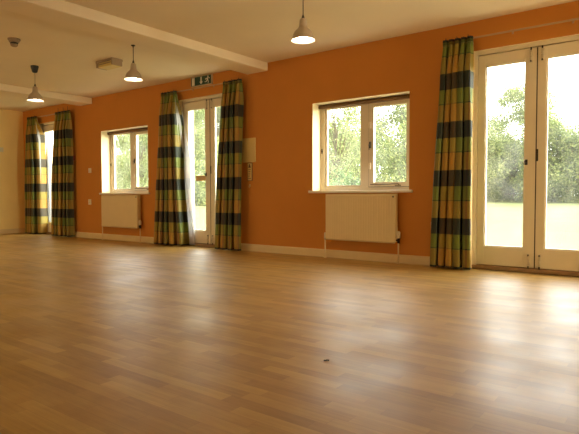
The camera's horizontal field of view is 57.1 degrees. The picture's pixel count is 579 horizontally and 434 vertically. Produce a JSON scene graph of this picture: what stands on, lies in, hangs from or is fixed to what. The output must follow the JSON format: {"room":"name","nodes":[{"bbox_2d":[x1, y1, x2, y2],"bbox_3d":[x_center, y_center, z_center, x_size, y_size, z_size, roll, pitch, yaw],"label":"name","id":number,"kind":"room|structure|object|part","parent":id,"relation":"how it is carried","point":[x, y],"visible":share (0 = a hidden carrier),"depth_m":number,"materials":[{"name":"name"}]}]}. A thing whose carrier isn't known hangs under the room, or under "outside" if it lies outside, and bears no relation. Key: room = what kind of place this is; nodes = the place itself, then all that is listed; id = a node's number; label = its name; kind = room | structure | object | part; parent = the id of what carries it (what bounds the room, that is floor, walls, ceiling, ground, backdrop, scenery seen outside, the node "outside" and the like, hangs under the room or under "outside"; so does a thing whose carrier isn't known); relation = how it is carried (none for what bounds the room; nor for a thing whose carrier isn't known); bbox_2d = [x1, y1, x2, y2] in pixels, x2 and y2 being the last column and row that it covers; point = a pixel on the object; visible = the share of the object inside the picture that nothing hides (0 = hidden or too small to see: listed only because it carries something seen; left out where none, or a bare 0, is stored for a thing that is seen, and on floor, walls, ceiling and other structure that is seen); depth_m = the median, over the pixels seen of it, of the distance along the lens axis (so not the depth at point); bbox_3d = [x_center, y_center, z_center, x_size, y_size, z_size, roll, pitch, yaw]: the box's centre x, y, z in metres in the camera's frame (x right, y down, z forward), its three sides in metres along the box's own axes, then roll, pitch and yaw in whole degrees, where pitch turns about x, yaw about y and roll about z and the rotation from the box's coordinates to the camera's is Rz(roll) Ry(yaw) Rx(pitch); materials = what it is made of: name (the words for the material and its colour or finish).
{"room":"community hall","nodes":[
{"label":"community hall","id":0,"kind":"room"},
{"bbox_2d":[0,109,24,228],"bbox_3d":[-8.589,-0.804,7.873,0.200,2.600,9.200,2,3,37],"label":"wall","id":1,"kind":"structure","parent":0,"point":[12,182],"depth_m":11.26,"materials":[{"name":"yellow paint"}]},
{"bbox_2d":[0,228,24,233],"bbox_3d":[-8.504,0.447,7.849,0.019,0.100,9.180,2,3,37],"label":"baseboard","id":2,"kind":"structure","parent":1,"relation":"attached to","point":[19,230],"depth_m":11.27,"materials":[{"name":"white wood"}]},
{"bbox_2d":[96,57,122,63],"bbox_3d":[-2.415,-2.078,7.124,0.370,0.034,0.170,2,3,37],"label":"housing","id":3,"kind":"object","parent":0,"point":[109,60],"depth_m":7.02,"materials":[{"name":"plastic"}]},
{"bbox_2d":[0,0,577,111],"bbox_3d":[-2.638,-2.041,3.327,15.120,0.200,9.700,2,3,37],"label":"ceiling","id":4,"kind":"structure","parent":0,"point":[66,57],"depth_m":5.86,"materials":[{"name":"white paint"}]},
{"bbox_2d":[7,37,20,46],"bbox_3d":[-3.175,-2.007,6.134,0.136,0.091,0.136,2,3,37],"label":"smoke detector","id":5,"kind":"object","parent":4,"relation":"attached to","point":[14,42],"visible":1,"depth_m":6.10,"materials":[{"name":"plastic"}]},
{"bbox_3d":[-3.175,-2.043,6.132,0.136,0.020,0.136,2,3,37],"label":"plate","id":6,"kind":"part","parent":5,"relation":"part of","materials":[{"name":"plastic"}]},
{"bbox_2d":[27,65,43,101],"bbox_3d":[-3.552,-1.864,7.424,0.221,0.478,0.221,2,3,37],"label":"pendant lamp","id":7,"kind":"object","parent":4,"relation":"hanging from","point":[34,96],"visible":1,"depth_m":7.39,"materials":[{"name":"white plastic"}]},
{"bbox_3d":[-3.551,-1.724,7.430,0.221,0.198,0.221,2,3,37],"label":"lamp shade","id":8,"kind":"part","parent":7,"relation":"part of","materials":[{"name":"white metal"}]},
{"bbox_2d":[0,83,91,105],"bbox_3d":[-6.587,-1.992,6.290,0.370,0.113,9.200,2,3,37],"label":"beam","id":9,"kind":"structure","parent":4,"relation":"attached to","point":[10,90],"depth_m":9.21,"materials":[{"name":"white paint"}]},
{"bbox_2d":[96,57,122,69],"bbox_3d":[-2.415,-2.046,7.126,0.370,0.098,0.170,2,3,37],"label":"emergency light","id":10,"kind":"object","parent":4,"relation":"attached to","point":[110,63],"visible":1,"depth_m":7.05,"materials":[{"name":"plastic"}]},
{"bbox_2d":[98,60,120,69],"bbox_3d":[-2.402,-2.031,7.117,0.312,0.068,0.156,2,3,37],"label":"diffuser","id":11,"kind":"object","parent":10,"relation":"attached to","point":[102,64],"depth_m":7.05,"materials":[{"name":"white plastic"}]},
{"bbox_2d":[124,45,142,81],"bbox_3d":[-1.882,-1.863,6.413,0.221,0.410,0.221,2,3,37],"label":"pendant lamp","id":12,"kind":"object","parent":4,"relation":"hanging from","point":[132,74],"visible":1,"depth_m":6.38,"materials":[{"name":"white plastic"}]},
{"bbox_3d":[-1.882,-1.757,6.417,0.221,0.198,0.221,2,3,37],"label":"lamp shade","id":13,"kind":"part","parent":12,"relation":"part of","materials":[{"name":"white metal"}]},
{"bbox_2d":[0,0,267,73],"bbox_3d":[-3.236,-1.899,3.728,0.370,0.113,9.200,2,3,37],"label":"beam","id":14,"kind":"structure","parent":4,"relation":"attached to","point":[61,12],"depth_m":5.60,"materials":[{"name":"white paint"}]},
{"bbox_2d":[291,0,314,43],"bbox_3d":[0.123,-1.805,4.814,0.221,0.410,0.221,2,3,37],"label":"pendant lamp","id":15,"kind":"object","parent":4,"relation":"hanging from","point":[303,34],"visible":1,"depth_m":4.79,"materials":[{"name":"white plastic"}]},
{"bbox_3d":[0.124,-1.699,4.818,0.221,0.198,0.221,2,3,37],"label":"lamp shade","id":16,"kind":"part","parent":15,"relation":"part of","materials":[{"name":"white metal"}]},
{"bbox_2d":[0,233,578,433],"bbox_3d":[-2.629,0.706,3.438,15.120,0.100,9.700,2,3,37],"label":"floor","id":17,"kind":"structure","parent":0,"point":[98,336],"depth_m":2.81,"materials":[{"name":"brown wood"}]},
{"bbox_2d":[23,0,578,276],"bbox_3d":[0.222,-0.802,7.113,14.720,2.600,0.300,2,3,37],"label":"wall","id":18,"kind":"structure","parent":0,"point":[282,102],"depth_m":6.98,"materials":[{"name":"orange paint"}]},
{"bbox_2d":[41,122,53,233],"bbox_3d":[-4.644,-0.780,10.794,1.240,2.290,0.172,2,3,37],"label":"door","id":19,"kind":"structure","parent":18,"relation":"in","point":[46,127],"depth_m":11.00,"materials":[{"name":"white wood"}]},
{"bbox_3d":[-4.654,-0.779,10.781,1.240,2.290,0.105,2,3,37],"label":"frame","id":20,"kind":"part","parent":19,"relation":"part of","materials":[{"name":"white wood"}]},
{"bbox_2d":[101,195,141,242],"bbox_3d":[-2.947,0.019,9.314,1.138,0.803,0.112,2,3,37],"label":"radiator","id":21,"kind":"object","parent":18,"relation":"attached to","point":[120,211],"visible":1,"depth_m":9.22,"materials":[{"name":"metal"}]},
{"bbox_3d":[-2.973,-0.095,9.279,1.035,0.561,0.017,2,3,37],"label":"panel","id":22,"kind":"part","parent":21,"relation":"part of","materials":[{"name":"metal"}]},
{"bbox_2d":[99,127,149,194],"bbox_3d":[-2.834,-0.974,9.392,1.440,1.150,0.285,2,3,37],"label":"window","id":23,"kind":"structure","parent":18,"relation":"in","point":[134,155],"depth_m":9.46,"materials":[{"name":"beige"}]},
{"bbox_2d":[113,133,130,189],"bbox_3d":[-3.037,-1.003,9.680,0.541,1.024,0.033,2,3,37],"label":"window pane","id":24,"kind":"object","parent":23,"relation":"attached to","point":[114,160],"depth_m":9.81,"materials":[{"name":"clear glass"}]},
{"bbox_3d":[-2.850,-0.415,9.391,1.440,0.032,0.225,2,3,37],"label":"sill","id":25,"kind":"part","parent":23,"relation":"part of","materials":[{"name":"white wood"}]},
{"bbox_2d":[107,127,147,134],"bbox_3d":[-2.807,-1.522,9.408,1.332,0.055,0.058,2,3,37],"label":"rolled blind","id":26,"kind":"object","parent":23,"relation":"attached to","point":[139,131],"depth_m":9.38,"materials":[{"name":"brown fabric"}]},
{"bbox_3d":[-2.767,-0.993,9.479,1.340,1.120,0.065,2,3,37],"label":"frame","id":27,"kind":"part","parent":23,"relation":"part of","materials":[{"name":"beige"}]},
{"bbox_2d":[177,83,222,91],"bbox_3d":[-1.323,-1.950,8.015,1.624,0.040,0.068,2,3,37],"label":"rail","id":28,"kind":"object","parent":18,"relation":"attached to","point":[213,85],"visible":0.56,"depth_m":7.99,"materials":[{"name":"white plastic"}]},
{"bbox_2d":[154,90,194,245],"bbox_3d":[-1.848,-0.773,8.405,0.794,2.423,0.237,1,3,29],"label":"curtain","id":29,"kind":"object","parent":28,"relation":"hanging from","point":[174,218],"visible":1,"depth_m":8.35,"materials":[{"name":"fabric"}]},
{"bbox_2d":[215,78,243,250],"bbox_3d":[-0.876,-0.745,7.636,0.522,2.423,0.178,2,3,37],"label":"curtain","id":30,"kind":"object","parent":28,"relation":"hanging from","point":[229,164],"visible":1,"depth_m":7.55,"materials":[{"name":"fabric"}]},
{"bbox_2d":[182,94,221,247],"bbox_3d":[-1.170,-0.684,8.138,1.240,2.290,0.172,2,3,37],"label":"door","id":31,"kind":"structure","parent":18,"relation":"in","point":[203,238],"depth_m":8.11,"materials":[{"name":"white wood"}]},
{"bbox_2d":[196,176,205,180],"bbox_3d":[-1.372,-0.602,8.251,0.236,0.078,0.003,2,3,37],"label":"notice","id":32,"kind":"object","parent":31,"relation":"attached to","point":[198,178],"visible":1,"depth_m":8.26,"materials":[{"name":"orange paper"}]},
{"bbox_3d":[-1.180,-0.683,8.125,1.240,2.290,0.105,2,3,37],"label":"frame","id":33,"kind":"part","parent":31,"relation":"part of","materials":[{"name":"white wood"}]},
{"bbox_2d":[191,74,212,87],"bbox_3d":[-1.327,-2.056,8.030,0.452,0.148,0.041,2,3,37],"label":"exit sign","id":34,"kind":"object","parent":18,"relation":"attached to","point":[203,80],"visible":1,"depth_m":8.00,"materials":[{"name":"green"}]},
{"bbox_2d":[242,138,255,162],"bbox_3d":[-0.571,-0.943,7.511,0.236,0.340,0.024,2,3,37],"label":"wall panel","id":35,"kind":"object","parent":18,"relation":"attached to","point":[248,144],"visible":0.95,"depth_m":7.50,"materials":[{"name":"beige plastic"}]},
{"bbox_2d":[248,163,252,180],"bbox_3d":[-0.559,-0.638,7.521,0.086,0.255,0.014,2,3,37],"label":"notice","id":36,"kind":"object","parent":18,"relation":"attached to","point":[250,175],"visible":1,"depth_m":7.51,"materials":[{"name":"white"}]},
{"bbox_2d":[72,232,461,267],"bbox_3d":[0.130,0.452,7.036,14.720,0.100,0.019,2,3,37],"label":"baseboard","id":37,"kind":"structure","parent":18,"relation":"attached to","point":[368,256],"depth_m":6.90,"materials":[{"name":"white wood"}]},
{"bbox_2d":[308,94,412,192],"bbox_3d":[0.895,-0.871,6.541,1.440,1.150,0.285,2,3,37],"label":"window","id":38,"kind":"structure","parent":18,"relation":"in","point":[368,184],"depth_m":6.58,"materials":[{"name":"beige"}]},
{"bbox_2d":[325,105,360,186],"bbox_3d":[0.692,-0.900,6.829,0.541,1.024,0.033,2,3,37],"label":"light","id":39,"kind":"object","parent":38,"relation":"attached to","point":[326,110],"depth_m":6.96,"materials":[{"name":"clear glass"}]},
{"bbox_3d":[0.879,-0.312,6.540,1.440,0.032,0.225,2,3,37],"label":"sill","id":40,"kind":"part","parent":38,"relation":"part of","materials":[{"name":"white wood"}]},
{"bbox_2d":[319,94,409,108],"bbox_3d":[0.922,-1.419,6.557,1.332,0.055,0.058,2,3,37],"label":"rolled blind","id":41,"kind":"object","parent":38,"relation":"attached to","point":[400,98],"depth_m":6.50,"materials":[{"name":"brown fabric"}]},
{"bbox_2d":[324,194,399,263],"bbox_3d":[0.858,0.124,6.405,1.048,0.803,0.112,2,3,37],"label":"radiator","id":42,"kind":"object","parent":18,"relation":"attached to","point":[349,217],"visible":1,"depth_m":6.33,"materials":[{"name":"metal"}]},
{"bbox_3d":[0.832,0.012,6.370,0.945,0.565,0.017,2,3,37],"label":"panel","id":43,"kind":"part","parent":42,"relation":"part of","materials":[{"name":"metal"}]},
{"bbox_2d":[472,35,578,276],"bbox_3d":[2.488,-0.583,5.341,1.240,2.290,0.172,2,3,37],"label":"door","id":44,"kind":"structure","parent":18,"relation":"in","point":[533,256],"depth_m":5.34,"materials":[{"name":"white wood"}]},
{"bbox_2d":[473,18,578,38],"bbox_3d":[2.434,-1.847,5.142,1.884,0.040,0.068,2,3,37],"label":"rail","id":45,"kind":"object","parent":18,"relation":"attached to","point":[572,19],"visible":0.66,"depth_m":5.19,"materials":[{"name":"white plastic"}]},
{"bbox_2d":[430,36,473,269],"bbox_3d":[1.724,-0.676,5.646,0.470,2.428,0.186,2,3,37],"label":"curtain","id":46,"kind":"object","parent":45,"relation":"hanging from","point":[450,242],"visible":1,"depth_m":5.58,"materials":[{"name":"fabric"}]},
{"label":"outside","id":47,"kind":"structure","parent":0,"visible":0},
{"bbox_2d":[195,202,578,249],"bbox_3d":[18.960,-1.423,49.449,150.000,0.550,89.700,2,3,37],"label":"ground","id":48,"kind":"structure","parent":47,"point":[504,220],"depth_m":14.90,"materials":[{"name":"green plant"}]},
{"bbox_2d":[115,134,147,185],"bbox_3d":[-7.663,-2.522,24.991,3.093,4.798,3.431,-1,3,-23],"label":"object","id":49,"kind":"object","parent":48,"relation":"on","point":[119,138],"visible":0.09,"depth_m":24.78,"materials":[{"name":"green plant"}]},
{"bbox_2d":[116,134,147,188],"bbox_3d":[-6.337,-2.286,22.738,3.254,4.550,2.933,0,2,1],"label":"tree","id":50,"kind":"object","parent":48,"relation":"on","point":[120,168],"visible":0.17,"depth_m":22.34,"materials":[{"name":"green plant"}]},
{"bbox_2d":[194,136,218,204],"bbox_3d":[-4.462,-2.663,32.626,4.454,4.855,4.185,-1,2,-20],"label":"bush","id":51,"kind":"object","parent":48,"relation":"on","point":[200,188],"visible":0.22,"depth_m":31.74,"materials":[{"name":"green plant"}]},
{"bbox_2d":[194,109,218,147],"bbox_3d":[-6.696,-5.346,37.869,5.599,8.686,6.212,-1,3,-23],"label":"tree","id":52,"kind":"object","parent":48,"relation":"on","point":[200,113],"visible":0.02,"depth_m":37.71,"materials":[{"name":"green plant"}]},
{"bbox_2d":[194,107,220,203],"bbox_3d":[-4.553,-5.003,35.006,5.916,8.272,5.332,0,2,1],"label":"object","id":53,"kind":"object","parent":48,"relation":"on","point":[200,136],"visible":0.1,"depth_m":34.19,"materials":[{"name":"green plant"}]},
{"bbox_2d":[329,168,359,185],"bbox_3d":[1.164,-0.372,12.582,1.154,1.589,1.538,-1,2,-20],"label":"shrub","id":54,"kind":"object","parent":48,"relation":"on","point":[355,182],"visible":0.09,"depth_m":12.44,"materials":[{"name":"green plant"}]},
{"bbox_2d":[329,107,384,185],"bbox_3d":[1.290,-2.175,16.410,3.121,4.779,3.450,-1,3,-27],"label":"tree","id":55,"kind":"object","parent":48,"relation":"on","point":[336,163],"visible":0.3,"depth_m":16.12,"materials":[{"name":"green plant"}]},
{"bbox_2d":[329,112,396,185],"bbox_3d":[2.263,-1.960,20.544,4.830,4.328,5.155,-1,3,-25],"label":"bush","id":56,"kind":"object","parent":48,"relation":"on","point":[339,131],"visible":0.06,"depth_m":19.38,"materials":[{"name":"green plant"}]},
{"bbox_2d":[351,104,406,183],"bbox_3d":[3.627,-2.211,16.373,3.093,4.798,3.431,1,2,22],"label":"tree","id":57,"kind":"object","parent":48,"relation":"on","point":[388,150],"visible":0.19,"depth_m":16.11,"materials":[{"name":"green plant"}]},
{"bbox_2d":[379,124,406,180],"bbox_3d":[4.891,-1.920,20.132,3.953,4.585,4.207,-2,3,-44],"label":"bush","id":58,"kind":"object","parent":48,"relation":"on","point":[397,124],"visible":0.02,"depth_m":19.41,"materials":[{"name":"green plant"}]},
{"bbox_2d":[486,126,512,198],"bbox_3d":[10.557,-3.018,30.498,4.959,5.405,4.660,2,3,45],"label":"bush","id":59,"kind":"object","parent":48,"relation":"on","point":[491,181],"visible":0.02,"depth_m":29.02,"materials":[{"name":"green plant"}]},
{"bbox_2d":[487,100,519,170],"bbox_3d":[12.273,-3.940,32.245,3.902,5.974,4.312,-2,3,-42],"label":"tree","id":60,"kind":"object","parent":48,"relation":"on","point":[496,111],"visible":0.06,"depth_m":31.75,"materials":[{"name":"green plant"}]},
{"bbox_2d":[486,126,553,201],"bbox_3d":[12.100,-2.759,29.179,4.947,4.432,5.280,0,2,13],"label":"bush","id":61,"kind":"object","parent":48,"relation":"on","point":[497,153],"visible":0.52,"depth_m":28.45,"materials":[{"name":"green plant"}]},
{"bbox_2d":[487,80,563,199],"bbox_3d":[13.341,-4.406,30.151,4.586,7.114,5.088,1,3,34],"label":"tree","id":62,"kind":"object","parent":48,"relation":"on","point":[511,95],"visible":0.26,"depth_m":30.16,"materials":[{"name":"green plant"}]},
{"bbox_2d":[509,108,578,201],"bbox_3d":[13.661,-2.920,27.398,4.708,5.460,5.010,0,2,-3],"label":"bush","id":63,"kind":"object","parent":48,"relation":"on","point":[556,130],"visible":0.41,"depth_m":26.50,"materials":[{"name":"green plant"}]},
{"bbox_2d":[548,117,578,202],"bbox_3d":[15.124,-2.849,26.076,5.854,4.914,5.484,2,3,45],"label":"bush","id":64,"kind":"object","parent":48,"relation":"on","point":[571,165],"visible":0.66,"depth_m":25.92,"materials":[{"name":"green plant"}]},
{"bbox_2d":[555,98,578,150],"bbox_3d":[16.696,-3.825,29.049,4.312,5.974,3.902,2,3,40],"label":"tree","id":65,"kind":"object","parent":48,"relation":"on","point":[575,98],"visible":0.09,"depth_m":29.05,"materials":[{"name":"green plant"}]},
{"bbox_3d":[-4.789,-2.046,10.665,1.474,0.040,0.068,2,3,37],"label":"rail","id":66,"kind":"object","parent":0,"visible":0},
{"bbox_2d":[25,115,51,233],"bbox_3d":[-5.267,-0.871,11.042,0.671,2.428,0.278,1,2,19],"label":"curtain","id":67,"kind":"object","parent":66,"relation":"hanging from","point":[38,165],"visible":0.98,"depth_m":10.98,"materials":[{"name":"fabric"}]},
{"bbox_2d":[51,106,74,236],"bbox_3d":[-4.437,-0.875,10.359,0.699,2.485,0.187,2,3,37],"label":"curtain","id":68,"kind":"object","parent":66,"relation":"hanging from","point":[62,180],"visible":1,"depth_m":10.24,"materials":[{"name":"fabric"}]}
]}

